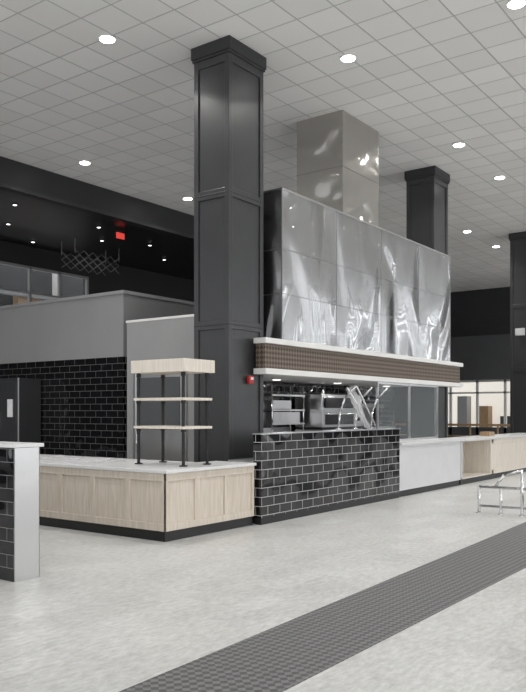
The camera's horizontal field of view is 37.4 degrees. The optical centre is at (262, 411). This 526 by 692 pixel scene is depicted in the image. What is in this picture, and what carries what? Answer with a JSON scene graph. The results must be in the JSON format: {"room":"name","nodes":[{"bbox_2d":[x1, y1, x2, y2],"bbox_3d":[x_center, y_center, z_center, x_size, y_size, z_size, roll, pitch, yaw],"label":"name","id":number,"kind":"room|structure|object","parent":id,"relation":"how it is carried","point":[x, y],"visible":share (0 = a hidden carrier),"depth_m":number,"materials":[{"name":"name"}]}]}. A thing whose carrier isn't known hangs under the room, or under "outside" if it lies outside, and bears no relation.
{"room":"eatery","nodes":[
{"label":"eatery","id":0,"kind":"room"},
{"bbox_2d":[0,290,193,458],"bbox_3d":[-1.842,-0.320,19.918,5.560,3.840,10.030,0,0,36],"label":"wall","id":1,"kind":"structure","parent":0,"point":[76,346],"depth_m":15.05,"materials":[{"name":"grey paint"}]},
{"bbox_2d":[0,190,193,279],"bbox_3d":[-6.292,-5.180,21.025,4.990,0.120,42.500,0,0,36],"label":"ceiling","id":2,"kind":"structure","parent":0,"point":[47,224],"depth_m":22.90,"materials":[{"name":"black paint"}]},
{"bbox_2d":[61,241,118,275],"bbox_3d":[-5.273,-4.721,23.780,0.620,0.797,1.767,0,0,36],"label":"lattice","id":3,"kind":"object","parent":2,"relation":"hanging from","point":[75,257],"visible":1,"depth_m":23.70,"materials":[{"name":"grey paint"}]},
{"bbox_2d":[116,229,124,239],"bbox_3d":[-3.986,-4.980,21.679,0.040,0.280,0.280,0,0,36],"label":"exit sign","id":4,"kind":"object","parent":2,"relation":"hanging from","point":[120,235],"visible":1,"depth_m":21.66,"materials":[{"name":"red plastic"}]},
{"bbox_2d":[0,240,193,301],"bbox_3d":[-8.306,-1.825,22.684,0.200,6.850,42.800,0,0,36],"label":"wall","id":5,"kind":"structure","parent":0,"point":[128,278],"depth_m":26.47,"materials":[{"name":"black paint"}]},
{"bbox_2d":[126,314,193,461],"bbox_3d":[-1.518,-0.020,13.376,2.190,3.240,0.205,0,0,36],"label":"wall","id":6,"kind":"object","parent":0,"point":[170,337],"depth_m":13.43,"materials":[{"name":"grey paint"}]},
{"bbox_2d":[133,373,186,461],"bbox_3d":[-1.800,0.425,13.414,1.250,2.350,0.067,0,0,36],"label":"door","id":7,"kind":"structure","parent":6,"relation":"in","point":[150,384],"depth_m":13.44,"materials":[{"name":"silver metal"}]},
{"bbox_2d":[0,0,525,291],"bbox_3d":[6.784,-5.725,11.640,26.800,0.150,42.800,0,0,36],"label":"ceiling","id":8,"kind":"structure","parent":0,"point":[429,76],"depth_m":13.64,"materials":[{"name":"tile"}]},
{"bbox_2d":[79,160,90,164],"bbox_3d":[-4.023,-5.633,17.530,0.270,0.031,0.270,0,0,36],"label":"recessed light","id":9,"kind":"object","parent":8,"relation":"in","point":[83,162],"visible":1,"depth_m":17.47,"materials":[{"name":"white"}]},
{"bbox_2d":[98,34,115,43],"bbox_3d":[-2.351,-5.633,11.721,0.270,0.031,0.270,0,0,36],"label":"recessed light","id":10,"kind":"object","parent":8,"relation":"in","point":[104,38],"visible":1,"depth_m":11.69,"materials":[{"name":"white"}]},
{"bbox_2d":[340,53,356,61],"bbox_3d":[1.358,-5.633,12.353,0.270,0.031,0.270,0,0,36],"label":"recessed light","id":11,"kind":"object","parent":8,"relation":"in","point":[348,57],"visible":1,"depth_m":12.31,"materials":[{"name":"white"}]},
{"bbox_2d":[452,142,464,146],"bbox_3d":[4.129,-5.633,16.359,0.270,0.031,0.270,0,0,36],"label":"recessed light","id":12,"kind":"object","parent":8,"relation":"in","point":[456,144],"visible":1,"depth_m":16.30,"materials":[{"name":"white"}]},
{"bbox_2d":[494,175,505,178],"bbox_3d":[5.686,-5.633,18.640,0.270,0.031,0.270,0,0,36],"label":"recessed light","id":13,"kind":"object","parent":8,"relation":"in","point":[498,176],"visible":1,"depth_m":18.59,"materials":[{"name":"white"}]},
{"bbox_2d":[506,0,525,8],"bbox_3d":[3.495,-5.633,10.702,0.270,0.031,0.270,0,0,36],"label":"recessed light","id":14,"kind":"object","parent":8,"relation":"in","point":[511,4],"visible":1,"depth_m":10.70,"materials":[{"name":"white"}]},
{"bbox_2d":[0,472,525,691],"bbox_3d":[6.141,1.650,15.333,32.200,0.100,48.000,0,0,36],"label":"floor","id":15,"kind":"structure","parent":0,"point":[103,612],"depth_m":6.69,"materials":[{"name":"concrete"}]},
{"bbox_2d":[0,378,40,453],"bbox_3d":[-5.197,0.465,15.791,1.360,2.270,0.614,0,0,36],"label":"refrigerator","id":16,"kind":"object","parent":15,"relation":"on","point":[20,398],"visible":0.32,"depth_m":15.38,"materials":[{"name":"grey paint"}]},
{"bbox_2d":[0,441,43,581],"bbox_3d":[-4.192,0.950,8.825,4.870,1.300,0.350,0,0,36],"label":"tiled wall","id":17,"kind":"structure","parent":15,"relation":"on","point":[19,461],"depth_m":7.37,"materials":[{"name":"black tile"}]},
{"bbox_2d":[40,454,255,541],"bbox_3d":[-2.528,1.157,11.590,4.690,0.885,1.840,0,0,36],"label":"counter","id":18,"kind":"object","parent":15,"relation":"on","point":[155,500],"depth_m":10.22,"materials":[{"name":"beige wood"}]},
{"bbox_2d":[131,358,214,466],"bbox_3d":[-1.232,0.006,10.592,0.980,1.413,0.620,0,0,36],"label":"shelf unit","id":19,"kind":"object","parent":18,"relation":"on","point":[183,366],"visible":1,"depth_m":10.45,"materials":[{"name":"beige wood"}]},
{"bbox_2d":[191,35,265,461],"bbox_3d":[-0.533,-2.024,12.225,0.770,7.248,0.950,0,0,36],"label":"square column","id":20,"kind":"structure","parent":15,"relation":"on","point":[228,74],"depth_m":11.92,"materials":[{"name":"grey paint"}]},
{"bbox_2d":[247,376,253,383],"bbox_3d":[-0.189,-0.500,12.047,0.065,0.120,0.120,0,0,36],"label":"fire alarm strobe","id":21,"kind":"object","parent":20,"relation":"attached to","point":[250,379],"visible":1,"depth_m":12.01,"materials":[{"name":"red plastic"}]},
{"bbox_2d":[263,427,295,432],"bbox_3d":[1.134,0.950,15.713,0.830,1.300,6.100,0,0,36],"label":"countertop","id":22,"kind":"structure","parent":15,"relation":"on","point":[275,429],"depth_m":15.21,"materials":[{"name":"silver metal"}]},
{"bbox_2d":[263,385,304,432],"bbox_3d":[0.356,0.074,14.920,0.350,1.148,1.100,0,0,36],"label":"shelf rack","id":23,"kind":"object","parent":22,"relation":"on","point":[271,418],"visible":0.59,"depth_m":14.65,"materials":[{"name":"silver metal"}]},
{"bbox_2d":[295,394,362,431],"bbox_3d":[1.399,0.149,15.953,0.714,0.999,1.600,0,0,36],"label":"oven","id":24,"kind":"object","parent":22,"relation":"on","point":[321,413],"visible":0.57,"depth_m":15.41,"materials":[{"name":"silver metal"}]},
{"bbox_2d":[361,404,395,428],"bbox_3d":[2.380,0.234,17.373,0.640,0.829,1.350,0,0,36],"label":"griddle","id":25,"kind":"object","parent":22,"relation":"on","point":[370,406],"visible":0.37,"depth_m":17.63,"materials":[{"name":"silver metal"}]},
{"bbox_2d":[228,428,400,524],"bbox_3d":[0.996,0.953,12.934,0.690,1.295,4.390,0,0,36],"label":"counter","id":26,"kind":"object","parent":15,"relation":"on","point":[297,474],"depth_m":12.24,"materials":[{"name":"black tile"}]},
{"bbox_2d":[336,385,387,429],"bbox_3d":[1.800,-0.078,14.132,0.412,0.796,1.365,0,0,36],"label":"sneeze guard","id":27,"kind":"object","parent":26,"relation":"on","point":[356,386],"visible":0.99,"depth_m":14.11,"materials":[{"name":"silver metal"}]},
{"bbox_2d":[119,522,525,691],"bbox_3d":[5.008,1.599,12.878,2.070,0.005,42.700,0,0,36],"label":"floor strip","id":28,"kind":"object","parent":15,"relation":"on","point":[281,657],"visible":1,"depth_m":5.75,"materials":[{"name":"tile"}]},
{"bbox_2d":[404,166,449,437],"bbox_3d":[3.886,-2.024,18.347,0.770,7.248,0.870,0,0,36],"label":"square column","id":29,"kind":"structure","parent":15,"relation":"on","point":[427,187],"depth_m":18.07,"materials":[{"name":"grey paint"}]},
{"bbox_2d":[399,438,463,496],"bbox_3d":[3.177,1.090,15.947,0.770,1.020,3.010,0,0,36],"label":"counter","id":30,"kind":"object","parent":15,"relation":"on","point":[429,464],"depth_m":15.62,"materials":[{"name":"stone"}]},
{"bbox_2d":[376,382,437,439],"bbox_3d":[3.017,-0.005,16.008,0.040,1.150,2.840,0,0,36],"label":"glass screen","id":31,"kind":"object","parent":30,"relation":"on","point":[377,383],"visible":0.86,"depth_m":16.00,"materials":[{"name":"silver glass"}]},
{"bbox_2d":[395,423,509,435],"bbox_3d":[10.782,1.050,31.714,12.060,1.100,0.120,0,0,36],"label":"handrail","id":32,"kind":"object","parent":15,"relation":"on","point":[449,424],"visible":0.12,"depth_m":33.09,"materials":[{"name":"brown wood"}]},
{"bbox_2d":[447,433,525,484],"bbox_3d":[5.884,1.100,19.722,0.800,1.000,6.220,0,0,36],"label":"counter","id":33,"kind":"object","parent":15,"relation":"on","point":[482,458],"depth_m":18.77,"materials":[{"name":"beige wood"}]},
{"bbox_2d":[479,432,494,435],"bbox_3d":[5.671,0.549,19.643,0.250,0.099,0.400,0,0,36],"label":"cardboard box","id":34,"kind":"object","parent":33,"relation":"on","point":[480,433],"visible":1,"depth_m":19.50,"materials":[{"name":"brown cardboard"}]},
{"bbox_2d":[476,469,525,516],"bbox_3d":[4.574,1.229,11.461,2.955,0.742,0.107,0,0,36],"label":"handrail","id":35,"kind":"object","parent":15,"relation":"on","point":[521,488],"visible":1,"depth_m":12.03,"materials":[{"name":"silver metal"}]},
{"bbox_2d":[509,231,525,432],"bbox_3d":[8.377,-2.024,24.695,0.820,7.248,0.920,0,0,36],"label":"square column","id":36,"kind":"structure","parent":15,"relation":"on","point":[517,240],"depth_m":24.44,"materials":[{"name":"grey paint"}]},
{"bbox_2d":[515,328,524,335],"bbox_3d":[8.059,-2.510,24.320,0.280,0.220,0.130,0,0,36],"label":"wall speaker","id":37,"kind":"object","parent":36,"relation":"attached to","point":[518,331],"visible":1,"depth_m":24.27,"materials":[{"name":"white plastic"}]},
{"bbox_2d":[263,381,394,427],"bbox_3d":[0.995,0.150,16.386,0.150,2.900,7.580,0,0,36],"label":"wall","id":38,"kind":"structure","parent":0,"point":[386,414],"depth_m":17.08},
{"bbox_2d":[254,337,462,386],"bbox_3d":[1.685,-0.873,15.695,1.760,0.565,7.960,0,0,36],"label":"canopy fascia","id":39,"kind":"object","parent":38,"relation":"attached to","point":[289,361],"visible":0.8,"depth_m":14.13,"materials":[{"name":"brown tile"}]},
{"bbox_2d":[263,187,450,360],"bbox_3d":[1.664,-2.377,15.629,1.625,2.425,6.820,0,0,36],"label":"exhaust hood","id":40,"kind":"object","parent":39,"relation":"on","point":[332,277],"visible":0.81,"depth_m":14.10,"materials":[{"name":"silver metal"}]},
{"bbox_2d":[297,110,378,226],"bbox_3d":[1.494,-4.616,15.376,1.110,2.062,1.500,0,0,36],"label":"duct","id":41,"kind":"object","parent":40,"relation":"on","point":[338,153],"visible":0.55,"depth_m":14.85,"materials":[{"name":"grey metal"}]},
{"bbox_2d":[395,287,509,438],"bbox_3d":[17.230,-2.100,30.483,32.200,7.400,0.450,0,0,36],"label":"wall","id":42,"kind":"structure","parent":0,"point":[480,319],"depth_m":35.70,"materials":[{"name":"black paint"}]},
{"bbox_2d":[0,156,193,240],"bbox_3d":[-4.186,-5.390,19.483,0.230,0.820,42.500,0,0,36],"label":"beam","id":43,"kind":"structure","parent":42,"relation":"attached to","point":[16,177],"depth_m":19.22,"materials":[{"name":"grey paint"}]},
{"bbox_2d":[448,379,509,436],"bbox_3d":[12.916,0.060,33.733,14.000,3.080,0.100,0,0,36],"label":"window","id":44,"kind":"structure","parent":42,"relation":"in","point":[451,430],"depth_m":35.87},
{"bbox_2d":[448,381,509,426],"bbox_3d":[14.059,-0.100,36.987,17.000,3.400,1.100,0,0,36],"label":"wall","id":45,"kind":"structure","parent":0,"point":[491,405],"depth_m":39.25,"materials":[{"name":"cream painted plaster"}]},
{"label":"outside","id":46,"kind":"structure","parent":0,"visible":0},
{"bbox_2d":[0,261,88,305],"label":"window","id":47,"kind":"structure","parent":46,"point":[16,278],"depth_m":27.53,"materials":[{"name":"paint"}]}
]}

